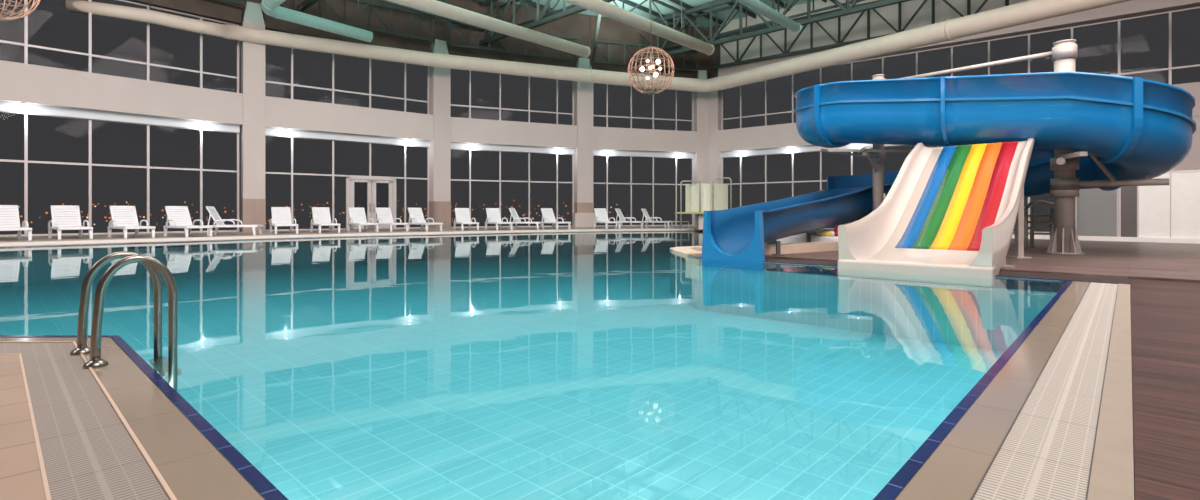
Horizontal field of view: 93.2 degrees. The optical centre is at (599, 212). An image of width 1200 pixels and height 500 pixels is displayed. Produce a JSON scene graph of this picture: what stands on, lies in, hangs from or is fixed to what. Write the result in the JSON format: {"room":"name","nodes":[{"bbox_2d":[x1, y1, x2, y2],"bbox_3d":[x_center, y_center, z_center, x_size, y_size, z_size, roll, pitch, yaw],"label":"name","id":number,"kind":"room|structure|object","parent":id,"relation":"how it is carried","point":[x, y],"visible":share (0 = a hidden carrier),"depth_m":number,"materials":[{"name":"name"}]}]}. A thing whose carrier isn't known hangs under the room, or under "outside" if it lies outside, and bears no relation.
{"room":"indoor swimming pool","nodes":[
{"label":"indoor swimming pool","id":0,"kind":"room"},
{"bbox_2d":[0,354,45,499],"bbox_3d":[-13.457,0.875,-2.150,27.085,0.050,11.120,0,0,0],"label":"floor","id":1,"kind":"structure","parent":0,"point":[20,471],"depth_m":2.12,"materials":[{"name":"beige tile"}]},
{"bbox_2d":[0,226,702,242],"bbox_3d":[-16.525,0.810,12.011,12.778,0.120,62.976,0,0,45],"label":"deck","id":2,"kind":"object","parent":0,"point":[9,239],"visible":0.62,"depth_m":20.74,"materials":[{"name":"tile"}]},
{"bbox_2d":[0,205,31,239],"bbox_3d":[-16.510,0.261,15.794,1.537,0.978,0.818,0,0,36],"label":"sun lounger","id":3,"kind":"object","parent":2,"relation":"on","point":[11,212],"visible":1,"depth_m":16.19,"materials":[{"name":"white plastic"}]},
{"bbox_2d":[48,205,92,238],"bbox_3d":[-15.684,0.261,16.789,1.537,0.978,0.818,0,0,38],"label":"sun lounger","id":4,"kind":"object","parent":2,"relation":"on","point":[63,217],"visible":0.98,"depth_m":17.03,"materials":[{"name":"white plastic"}]},
{"bbox_2d":[0,111,238,236],"bbox_3d":[-18.221,-1.260,18.888,0.100,4.020,10.855,0,0,42],"label":"window","id":5,"kind":"structure","parent":2,"relation":"on","point":[25,161],"depth_m":20.44,"materials":[{"name":"metal"}]},
{"bbox_2d":[108,206,155,237],"bbox_3d":[-14.469,0.261,17.499,1.537,0.978,0.818,0,0,34],"label":"sun lounger","id":6,"kind":"object","parent":2,"relation":"on","point":[131,222],"visible":1,"depth_m":17.70,"materials":[{"name":"white plastic"}]},
{"bbox_2d":[163,206,212,236],"bbox_3d":[-13.237,0.261,18.210,1.537,0.978,0.818,0,0,30],"label":"sun lounger","id":7,"kind":"object","parent":2,"relation":"on","point":[176,218],"visible":1,"depth_m":18.37,"materials":[{"name":"white plastic"}]},
{"bbox_2d":[206,206,263,235],"bbox_3d":[-12.454,0.261,19.351,1.537,0.978,0.818,0,0,-16],"label":"sun lounger","id":8,"kind":"object","parent":2,"relation":"on","point":[214,214],"visible":0.98,"depth_m":19.12,"materials":[{"name":"white plastic"}]},
{"bbox_2d":[241,1,265,231],"bbox_3d":[-14.098,-3.825,23.049,0.784,9.350,0.695,0,0,-38],"label":"column","id":9,"kind":"structure","parent":2,"relation":"on","point":[253,201],"depth_m":22.80,"materials":[{"name":"paint"}]},
{"bbox_2d":[66,0,1130,92],"bbox_3d":[3.713,-7.874,23.564,41.388,2.353,17.511,0,0,12],"label":"air duct","id":10,"kind":"object","parent":9,"relation":"attached to","point":[1029,11],"visible":0.98,"depth_m":23.77,"materials":[{"name":"metal"}]},
{"bbox_2d":[269,207,297,233],"bbox_3d":[-11.800,0.261,21.154,0.818,0.978,1.537,0,0,-37],"label":"sun lounger","id":11,"kind":"object","parent":2,"relation":"on","point":[281,216],"visible":1,"depth_m":21.55,"materials":[{"name":"white plastic"}]},
{"bbox_2d":[310,207,340,232],"bbox_3d":[-10.742,0.261,22.158,0.818,0.978,1.537,0,0,-39],"label":"sun lounger","id":12,"kind":"object","parent":2,"relation":"on","point":[320,214],"visible":1,"depth_m":22.52,"materials":[{"name":"white plastic"}]},
{"bbox_2d":[0,229,693,245],"bbox_3d":[-12.182,0.806,17.231,39.559,0.088,2.604,0,0,-36],"label":"trim","id":13,"kind":"structure","parent":2,"relation":"attached to","point":[512,231],"depth_m":19.49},
{"bbox_2d":[265,135,428,230],"bbox_3d":[-11.178,-1.260,25.675,7.086,4.020,0.100,0,0,-39],"label":"window","id":14,"kind":"structure","parent":2,"relation":"on","point":[291,173],"depth_m":25.20,"materials":[{"name":"metal"}]},
{"bbox_2d":[346,176,395,229],"bbox_3d":[-10.493,-0.460,26.077,2.225,2.420,0.150,0,0,-39],"label":"door","id":15,"kind":"structure","parent":14,"relation":"attached to","point":[371,181],"depth_m":26.06,"materials":[{"name":"metal"}]},
{"bbox_2d":[0,230,695,246],"bbox_3d":[-11.338,0.850,15.920,32.212,0.001,23.808,0,0,0],"label":"coping","id":16,"kind":"object","parent":2,"relation":"attached to","point":[675,230],"visible":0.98,"depth_m":18.90,"materials":[{"name":"stone"}]},
{"bbox_2d":[347,208,378,231],"bbox_3d":[-9.701,0.261,23.164,0.818,0.978,1.537,0,0,-42],"label":"sun lounger","id":17,"kind":"object","parent":2,"relation":"on","point":[357,215],"visible":1,"depth_m":23.49,"materials":[{"name":"white plastic"}]},
{"bbox_2d":[374,208,408,231],"bbox_3d":[-8.650,0.261,23.475,1.537,0.978,0.818,0,0,43],"label":"sun lounger","id":18,"kind":"object","parent":2,"relation":"on","point":[384,216],"visible":0.93,"depth_m":23.75,"materials":[{"name":"white plastic"}]},
{"bbox_2d":[408,208,442,230],"bbox_3d":[-7.394,0.261,23.885,1.537,0.978,0.818,0,0,39],"label":"sun lounger","id":19,"kind":"object","parent":2,"relation":"on","point":[416,214],"visible":0.94,"depth_m":24.14,"materials":[{"name":"white plastic"}]},
{"bbox_2d":[429,39,450,227],"bbox_3d":[-7.949,-3.825,28.002,0.923,9.350,0.695,0,0,-42],"label":"column","id":20,"kind":"structure","parent":2,"relation":"on","point":[439,78],"depth_m":27.74,"materials":[{"name":"paint"}]},
{"bbox_2d":[454,208,478,229],"bbox_3d":[-5.939,0.261,25.140,0.818,0.978,1.537,0,0,-28],"label":"sun lounger","id":21,"kind":"object","parent":2,"relation":"on","point":[462,214],"visible":1,"depth_m":25.57,"materials":[{"name":"white plastic"}]},
{"bbox_2d":[485,208,512,229],"bbox_3d":[-4.572,0.261,25.546,0.818,0.978,1.537,0,0,-32],"label":"sun lounger","id":22,"kind":"object","parent":2,"relation":"on","point":[493,217],"visible":0.98,"depth_m":25.94,"materials":[{"name":"white plastic"}]},
{"bbox_2d":[451,149,573,227],"bbox_3d":[-4.546,-1.260,29.932,6.767,4.020,0.100,0,0,-24],"label":"window","id":23,"kind":"structure","parent":2,"relation":"on","point":[469,180],"depth_m":30.22,"materials":[{"name":"metal"}]},
{"bbox_2d":[509,208,544,229],"bbox_3d":[-3.395,0.261,26.256,1.537,0.978,0.818,0,0,14],"label":"sun lounger","id":24,"kind":"object","parent":2,"relation":"on","point":[516,219],"visible":0.96,"depth_m":26.13,"materials":[{"name":"white plastic"}]},
{"bbox_2d":[540,208,570,228],"bbox_3d":[-2.102,0.261,26.557,0.818,0.978,1.537,0,0,-38],"label":"sun lounger","id":25,"kind":"object","parent":2,"relation":"on","point":[548,216],"visible":0.95,"depth_m":26.93,"materials":[{"name":"white plastic"}]},
{"bbox_2d":[573,58,595,226],"bbox_3d":[-0.964,-3.825,31.031,1.229,9.350,1.120,0,0,-22],"label":"column","id":26,"kind":"structure","parent":2,"relation":"on","point":[583,215],"depth_m":30.95,"materials":[{"name":"paint"}]},
{"bbox_2d":[593,208,620,228],"bbox_3d":[0.320,0.261,27.236,0.818,0.978,1.537,0,0,-25],"label":"sun lounger","id":27,"kind":"object","parent":2,"relation":"on","point":[601,216],"visible":1,"depth_m":27.69,"materials":[{"name":"white plastic"}]},
{"bbox_2d":[615,208,647,227],"bbox_3d":[1.570,0.261,28.330,1.537,0.978,0.818,0,0,23],"label":"sun lounger","id":28,"kind":"object","parent":2,"relation":"on","point":[619,213],"visible":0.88,"depth_m":28.29,"materials":[{"name":"white plastic"}]},
{"bbox_2d":[593,155,692,225],"bbox_3d":[2.489,-1.260,32.627,6.339,4.020,0.100,0,0,-17],"label":"window","id":29,"kind":"structure","parent":2,"relation":"on","point":[606,183],"depth_m":32.72,"materials":[{"name":"metal"}]},
{"bbox_2d":[641,209,672,227],"bbox_3d":[2.911,0.261,28.730,1.537,0.978,0.818,0,0,23],"label":"sun lounger","id":30,"kind":"object","parent":2,"relation":"on","point":[645,213],"visible":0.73,"depth_m":28.72,"materials":[{"name":"white plastic"}]},
{"bbox_2d":[640,221,689,227],"bbox_3d":[3.164,0.573,27.600,2.400,0.355,0.050,0,0,0],"label":"railing","id":31,"kind":"object","parent":2,"relation":"on","point":[640,221],"visible":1,"depth_m":27.57,"materials":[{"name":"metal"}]},
{"bbox_2d":[674,177,731,229],"bbox_3d":[5.025,-0.436,26.925,2.999,2.423,1.750,0,0,0],"label":"platform","id":32,"kind":"object","parent":2,"relation":"on","point":[701,197],"visible":0.76,"depth_m":26.50,"materials":[{"name":"metal"}]},
{"bbox_2d":[693,70,721,225],"bbox_3d":[6.325,-3.750,33.310,1.346,9.200,1.543,0,0,-32],"label":"column","id":33,"kind":"structure","parent":2,"relation":"on","point":[707,107],"depth_m":33.13,"materials":[{"name":"paint"}]},
{"bbox_2d":[0,0,719,152],"bbox_3d":[-19.054,-7.290,15.111,63.606,7.520,6.729,0,0,-40],"label":"wall","id":34,"kind":"structure","parent":0,"point":[19,82],"depth_m":26.14,"materials":[{"name":"white paint"}]},
{"bbox_2d":[0,0,238,92],"bbox_3d":[-18.221,-6.180,18.888,0.100,2.840,10.855,0,0,42],"label":"window","id":35,"kind":"structure","parent":34,"relation":"in","point":[25,44],"depth_m":20.71,"materials":[{"name":"metal"}]},
{"bbox_2d":[0,101,239,132],"bbox_3d":[-18.184,-3.377,18.855,0.300,0.295,10.790,0,0,42],"label":"trim","id":36,"kind":"structure","parent":34,"relation":"attached to","point":[4,106],"depth_m":19.86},
{"bbox_2d":[297,0,319,11],"bbox_3d":[-1.176,-9.750,13.402,40.170,2.200,0.200,0,0,43],"label":"roof truss","id":37,"kind":"object","parent":34,"relation":"attached to","point":[306,4],"visible":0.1,"depth_m":23.64,"materials":[{"name":"metal"}]},
{"bbox_2d":[283,0,434,42],"bbox_3d":[-10.803,-8.875,25.207,7.179,1.260,0.110,0,0,-39],"label":"roof truss","id":38,"kind":"object","parent":37,"relation":"attached to","point":[370,4],"visible":0.74,"depth_m":25.90,"materials":[{"name":"metal"}]},
{"bbox_2d":[612,0,695,37],"bbox_3d":[-4.444,-10.050,20.894,0.120,1.520,28.602,0,0,43],"label":"roof truss","id":39,"kind":"object","parent":37,"relation":"attached to","point":[674,9],"visible":0.49,"depth_m":29.20,"materials":[{"name":"metal"}]},
{"bbox_2d":[265,29,428,113],"bbox_3d":[-11.178,-6.180,25.675,7.086,2.840,0.100,0,0,-39],"label":"window","id":40,"kind":"structure","parent":34,"relation":"in","point":[272,82],"depth_m":25.96,"materials":[{"name":"metal"}]},
{"bbox_2d":[265,127,429,146],"bbox_3d":[-11.146,-3.377,25.636,7.044,0.295,0.300,0,0,-39],"label":"trim","id":41,"kind":"structure","parent":34,"relation":"attached to","point":[268,131],"depth_m":25.25,"materials":[{"name":"white"}]},
{"bbox_2d":[376,0,502,34],"bbox_3d":[-11.415,-10.050,22.950,0.120,1.520,22.102,0,0,43],"label":"roof truss","id":42,"kind":"object","parent":34,"relation":"attached to","point":[496,6],"visible":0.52,"depth_m":27.57,"materials":[{"name":"metal"}]},
{"bbox_2d":[260,0,372,41],"bbox_3d":[-9.735,-9.145,19.208,3.869,3.610,10.097,0,0,-22],"label":"air duct","id":43,"kind":"object","parent":42,"relation":"hanging from","point":[272,8],"visible":1,"depth_m":22.41,"materials":[{"name":"metal"}]},
{"bbox_2d":[451,71,573,124],"bbox_3d":[-4.546,-6.180,29.932,6.767,2.840,0.100,0,0,-24],"label":"window","id":44,"kind":"structure","parent":34,"relation":"in","point":[469,105],"depth_m":30.22,"materials":[{"name":"metal"}]},
{"bbox_2d":[451,143,574,153],"bbox_3d":[-4.526,-3.377,29.886,6.726,0.295,0.300,0,0,-24],"label":"trim","id":45,"kind":"structure","parent":34,"relation":"attached to","point":[465,146],"depth_m":29.68,"materials":[{"name":"white"}]},
{"bbox_2d":[500,0,576,25],"bbox_3d":[6.676,-10.100,18.523,35.585,1.400,0.100,0,0,43],"label":"roof truss","id":46,"kind":"object","parent":34,"relation":"attached to","point":[550,13],"visible":0.37,"depth_m":27.53,"materials":[{"name":"metal"}]},
{"bbox_2d":[479,0,614,44],"bbox_3d":[5.514,-9.750,18.376,37.169,2.200,0.200,0,0,43],"label":"roof truss","id":47,"kind":"object","parent":34,"relation":"attached to","point":[539,21],"visible":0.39,"depth_m":26.44,"materials":[{"name":"metal"}]},
{"bbox_2d":[449,21,577,60],"bbox_3d":[-4.302,-8.875,29.384,6.854,1.260,0.110,0,0,-24],"label":"roof truss","id":48,"kind":"object","parent":47,"relation":"attached to","point":[469,46],"visible":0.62,"depth_m":29.19,"materials":[{"name":"metal"}]},
{"bbox_2d":[593,84,692,130],"bbox_3d":[2.489,-6.180,32.627,6.339,2.840,0.100,0,0,-17],"label":"window","id":49,"kind":"structure","parent":34,"relation":"in","point":[606,116],"depth_m":32.64,"materials":[{"name":"metal"}]},
{"bbox_2d":[593,150,693,157],"bbox_3d":[2.504,-3.377,32.579,6.301,0.295,0.300,0,0,-17],"label":"trim","id":50,"kind":"structure","parent":34,"relation":"attached to","point":[595,152],"depth_m":32.41,"materials":[{"name":"white"}]},
{"bbox_2d":[638,0,910,61],"bbox_3d":[13.300,-9.750,22.327,31.170,2.200,0.200,0,0,43],"label":"roof truss","id":51,"kind":"object","parent":34,"relation":"attached to","point":[850,9],"visible":0.73,"depth_m":28.14,"materials":[{"name":"metal"}]},
{"bbox_2d":[593,40,697,71],"bbox_3d":[2.669,-8.875,32.055,6.422,1.260,0.110,0,0,-17],"label":"roof truss","id":52,"kind":"object","parent":51,"relation":"attached to","point":[624,44],"visible":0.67,"depth_m":31.80,"materials":[{"name":"metal"}]},
{"bbox_3d":[-0.379,-10.100,13.890,28.957,1.400,27.012,0,0,0],"label":"roof truss","id":53,"kind":"object","parent":34,"relation":"attached to","visible":0},
{"bbox_2d":[259,0,600,60],"bbox_3d":[-6.710,-9.400,26.189,15.544,2.239,3.667,0,0,-24],"label":"roof beam","id":54,"kind":"structure","parent":53,"relation":"attached to","point":[447,1],"depth_m":28.51,"materials":[{"name":"metal"}]},
{"bbox_2d":[0,231,1133,499],"bbox_3d":[-5.431,1.350,10.497,41.527,1.000,22.865,0,0,-42],"label":"floor","id":55,"kind":"structure","parent":0,"point":[550,385],"depth_m":5.39,"materials":[{"name":"tile"}]},
{"bbox_2d":[0,341,176,499],"bbox_3d":[-13.279,0.869,3.337,27.336,0.042,3.211,0,0,7],"label":"trim","id":56,"kind":"structure","parent":55,"relation":"attached to","point":[171,496],"depth_m":2.20,"materials":[{"name":"tile"}]},
{"bbox_2d":[70,251,181,391],"bbox_3d":[-2.873,0.936,3.451,0.560,1.387,0.473,0,0,40],"label":"pool ladder","id":57,"kind":"object","parent":55,"relation":"attached to","point":[168,367],"visible":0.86,"depth_m":3.41,"materials":[{"name":"metal"}]},
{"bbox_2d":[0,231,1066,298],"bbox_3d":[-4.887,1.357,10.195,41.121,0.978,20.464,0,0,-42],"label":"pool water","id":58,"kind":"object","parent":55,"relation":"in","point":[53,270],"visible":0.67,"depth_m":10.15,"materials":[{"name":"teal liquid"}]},
{"bbox_2d":[0,231,1072,499],"bbox_3d":[-4.891,0.930,10.189,41.249,0.160,20.559,0,0,-42],"label":"tile","id":59,"kind":"structure","parent":55,"relation":"attached to","point":[892,489],"depth_m":2.38,"materials":[{"name":"blue tile"}]},
{"bbox_2d":[970,282,1117,499],"bbox_3d":[3.121,0.871,3.666,0.255,0.039,8.891,0,0,43],"label":"trim","id":60,"kind":"structure","parent":55,"relation":"attached to","point":[1012,424],"depth_m":2.31,"materials":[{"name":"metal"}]},
{"bbox_2d":[498,0,826,28],"bbox_3d":[-4.580,-11.100,13.075,74.256,0.100,41.550,0,0,0],"label":"ceiling","id":61,"kind":"structure","parent":0,"point":[721,15],"depth_m":30.49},
{"bbox_2d":[0,0,39,20],"bbox_3d":[-12.157,-7.431,11.300,1.487,7.137,1.487,0,0,0],"label":"globe chandelier","id":62,"kind":"object","parent":61,"relation":"hanging from","point":[27,12],"visible":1,"depth_m":11.54,"materials":[{"name":"brown wicker"}]},
{"bbox_2d":[386,0,590,57],"bbox_3d":[-5.987,-9.407,23.051,0.572,3.086,15.550,0,0,43],"label":"air duct","id":63,"kind":"object","parent":61,"relation":"hanging from","point":[435,7],"visible":1,"depth_m":24.29,"materials":[{"name":"metal"}]},
{"bbox_2d":[563,0,714,54],"bbox_3d":[-0.122,-9.412,22.299,0.551,3.076,16.450,0,0,43],"label":"air duct","id":64,"kind":"object","parent":61,"relation":"hanging from","point":[601,7],"visible":1,"depth_m":24.20,"materials":[{"name":"metal"}]},
{"bbox_2d":[628,47,673,94],"bbox_3d":[1.619,-7.383,18.000,1.487,7.233,1.487,0,0,0],"label":"globe chandelier","id":65,"kind":"object","parent":61,"relation":"hanging from","point":[651,68],"visible":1,"depth_m":17.86,"materials":[{"name":"beige wicker"}]},
{"bbox_2d":[663,0,864,47],"bbox_3d":[14.463,-10.100,22.474,29.585,1.400,0.100,0,0,43],"label":"roof truss","id":66,"kind":"object","parent":61,"relation":"attached to","point":[796,1],"visible":0.46,"depth_m":29.45,"materials":[{"name":"metal"}]},
{"bbox_2d":[735,0,801,32],"bbox_3d":[3.854,-9.444,19.822,0.424,3.012,14.250,0,0,43],"label":"air duct","id":67,"kind":"object","parent":61,"relation":"hanging from","point":[758,6],"visible":1,"depth_m":23.04,"materials":[{"name":"metal"}]},
{"bbox_2d":[718,0,1199,170],"bbox_3d":[19.693,-5.100,22.710,32.605,11.900,0.685,0,0,39],"label":"wall","id":68,"kind":"structure","parent":0,"point":[779,135],"depth_m":27.68,"materials":[{"name":"white paint"}]},
{"bbox_2d":[720,143,902,157],"bbox_3d":[13.338,-3.377,28.034,16.031,0.295,0.300,0,0,39],"label":"trim","id":69,"kind":"structure","parent":68,"relation":"attached to","point":[851,145],"depth_m":30.46,"materials":[{"name":"white"}]},
{"bbox_2d":[715,0,1008,68],"bbox_3d":[19.288,-9.200,22.212,32.738,1.860,0.160,0,0,39],"label":"roof truss","id":70,"kind":"object","parent":68,"relation":"attached to","point":[840,42],"visible":0.63,"depth_m":28.75,"materials":[{"name":"metal"}]},
{"bbox_2d":[722,145,1049,232],"bbox_3d":[13.369,-1.210,28.073,16.031,4.120,0.100,0,0,39],"label":"window","id":71,"kind":"structure","parent":68,"relation":"in","point":[820,180],"depth_m":30.45,"materials":[{"name":"metal"}]},
{"bbox_2d":[722,6,1199,129],"bbox_3d":[19.791,-6.190,22.834,32.602,2.860,0.100,0,0,39],"label":"window","id":72,"kind":"structure","parent":68,"relation":"in","point":[1170,68],"depth_m":24.18,"materials":[{"name":"metal"}]},
{"bbox_2d":[765,229,1199,282],"bbox_3d":[16.847,0.860,11.306,43.104,0.080,21.043,0,0,39],"label":"platform","id":73,"kind":"object","parent":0,"point":[1176,262],"depth_m":10.00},
{"bbox_2d":[670,246,701,256],"bbox_3d":[2.813,0.885,13.491,1.784,0.130,4.464,0,0,42],"label":"trim","id":74,"kind":"structure","parent":73,"relation":"attached to","point":[696,251],"depth_m":12.40,"materials":[{"name":"stone"}]},
{"bbox_2d":[764,241,837,254],"bbox_3d":[4.717,0.730,12.342,4.519,0.180,0.470,0,0,-36],"label":"stone kerb","id":75,"kind":"object","parent":73,"relation":"on","point":[789,248],"visible":0.55,"depth_m":11.70,"materials":[{"name":"beige stone"}]},
{"bbox_2d":[776,235,837,243],"bbox_3d":[5.207,0.680,13.300,2.000,0.280,0.600,0,0,23],"label":"storage bench","id":76,"kind":"object","parent":73,"relation":"on","point":[814,238],"visible":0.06,"depth_m":13.18,"materials":[{"name":"white plastic"}]},
{"bbox_2d":[816,231,834,235],"bbox_3d":[5.293,0.478,13.280,0.420,0.120,0.420,0,0,-17],"label":"ring","id":77,"kind":"object","parent":76,"relation":"on","point":[819,233],"visible":0.96,"depth_m":13.11,"materials":[{"name":"yellow plastic"}]},
{"bbox_2d":[834,225,838,235],"bbox_3d":[5.553,0.410,13.120,0.260,0.260,0.260,0,0,-17],"label":"beach ball","id":78,"kind":"object","parent":76,"relation":"on","point":[836,227],"visible":0.32,"depth_m":13.08,"materials":[{"name":"red plastic"}]},
{"bbox_2d":[838,138,1034,286],"bbox_3d":[5.943,-0.260,9.745,2.088,2.460,4.540,0,0,43],"label":"slide","id":79,"kind":"object","parent":73,"relation":"on","point":[950,211],"visible":0.99,"depth_m":9.61,"materials":[{"name":"plastic"}]},
{"bbox_2d":[765,258,1129,283],"bbox_3d":[4.365,0.873,9.107,6.062,0.054,0.765,0,0,43],"label":"boards","id":80,"kind":"object","parent":73,"relation":"attached to","point":[1094,279],"visible":0.21,"depth_m":7.68,"materials":[{"name":"brown wood"}]},
{"bbox_2d":[702,39,1195,262],"bbox_3d":[6.974,-1.230,11.318,7.384,4.460,7.290,0,0,37],"label":"water slide","id":81,"kind":"object","parent":73,"relation":"on","point":[1106,132],"visible":0.8,"depth_m":11.28,"materials":[{"name":"plastic"}]},
{"bbox_2d":[1024,200,1053,248],"bbox_3d":[10.396,0.258,13.344,1.215,1.125,0.495,0,0,-44],"label":"steps","id":82,"kind":"structure","parent":73,"relation":"on","point":[1030,205],"depth_m":13.10,"materials":[{"name":"metal"}]},
{"bbox_2d":[1012,170,1199,243],"bbox_3d":[16.895,-0.170,14.180,0.240,1.980,11.289,0,0,-38],"label":"wall","id":83,"kind":"structure","parent":73,"relation":"on","point":[1170,213],"depth_m":16.03,"materials":[{"name":"white paint"}]},
{"bbox_2d":[1130,279,1199,499],"bbox_3d":[3.810,0.875,-7.655,15.986,0.050,26.000,0,0,43],"label":"floor","id":84,"kind":"structure","parent":0,"point":[1165,315],"depth_m":2.73,"materials":[{"name":"brown wood"}]},
{"label":"outside","id":85,"kind":"structure","parent":0,"visible":0},
{"bbox_2d":[20,200,628,224],"bbox_3d":[-43.470,-0.175,81.499,95.977,4.595,71.837,0,0,0],"label":"city lights","id":86,"kind":"object","parent":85,"point":[398,200],"visible":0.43,"depth_m":74.68},
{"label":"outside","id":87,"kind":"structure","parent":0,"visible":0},
{"bbox_2d":[1068,285,1134,499],"bbox_3d":[0.000,6.950,80.000,320.000,0.200,280.000,0,0,0],"label":"ground","id":88,"kind":"structure","parent":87,"point":[1069,285],"depth_m":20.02,"materials":[{"name":"brown wood"}]},
{"bbox_3d":[-4.444,-5.100,2.095,74.583,11.900,20.190,0,0,0],"label":"wall","id":89,"kind":"structure","parent":0,"visible":0},
{"bbox_3d":[-31.327,-8.875,3.338,19.950,1.260,22.286,0,0,0],"label":"roof truss","id":90,"kind":"object","parent":89,"relation":"attached to","visible":0},
{"bbox_2d":[221,0,244,5],"bbox_3d":[-17.774,-8.875,18.488,0.110,1.260,10.948,0,0,42],"label":"roof truss","id":91,"kind":"object","parent":90,"relation":"attached to","point":[242,3],"visible":1,"depth_m":22.31,"materials":[{"name":"metal"}]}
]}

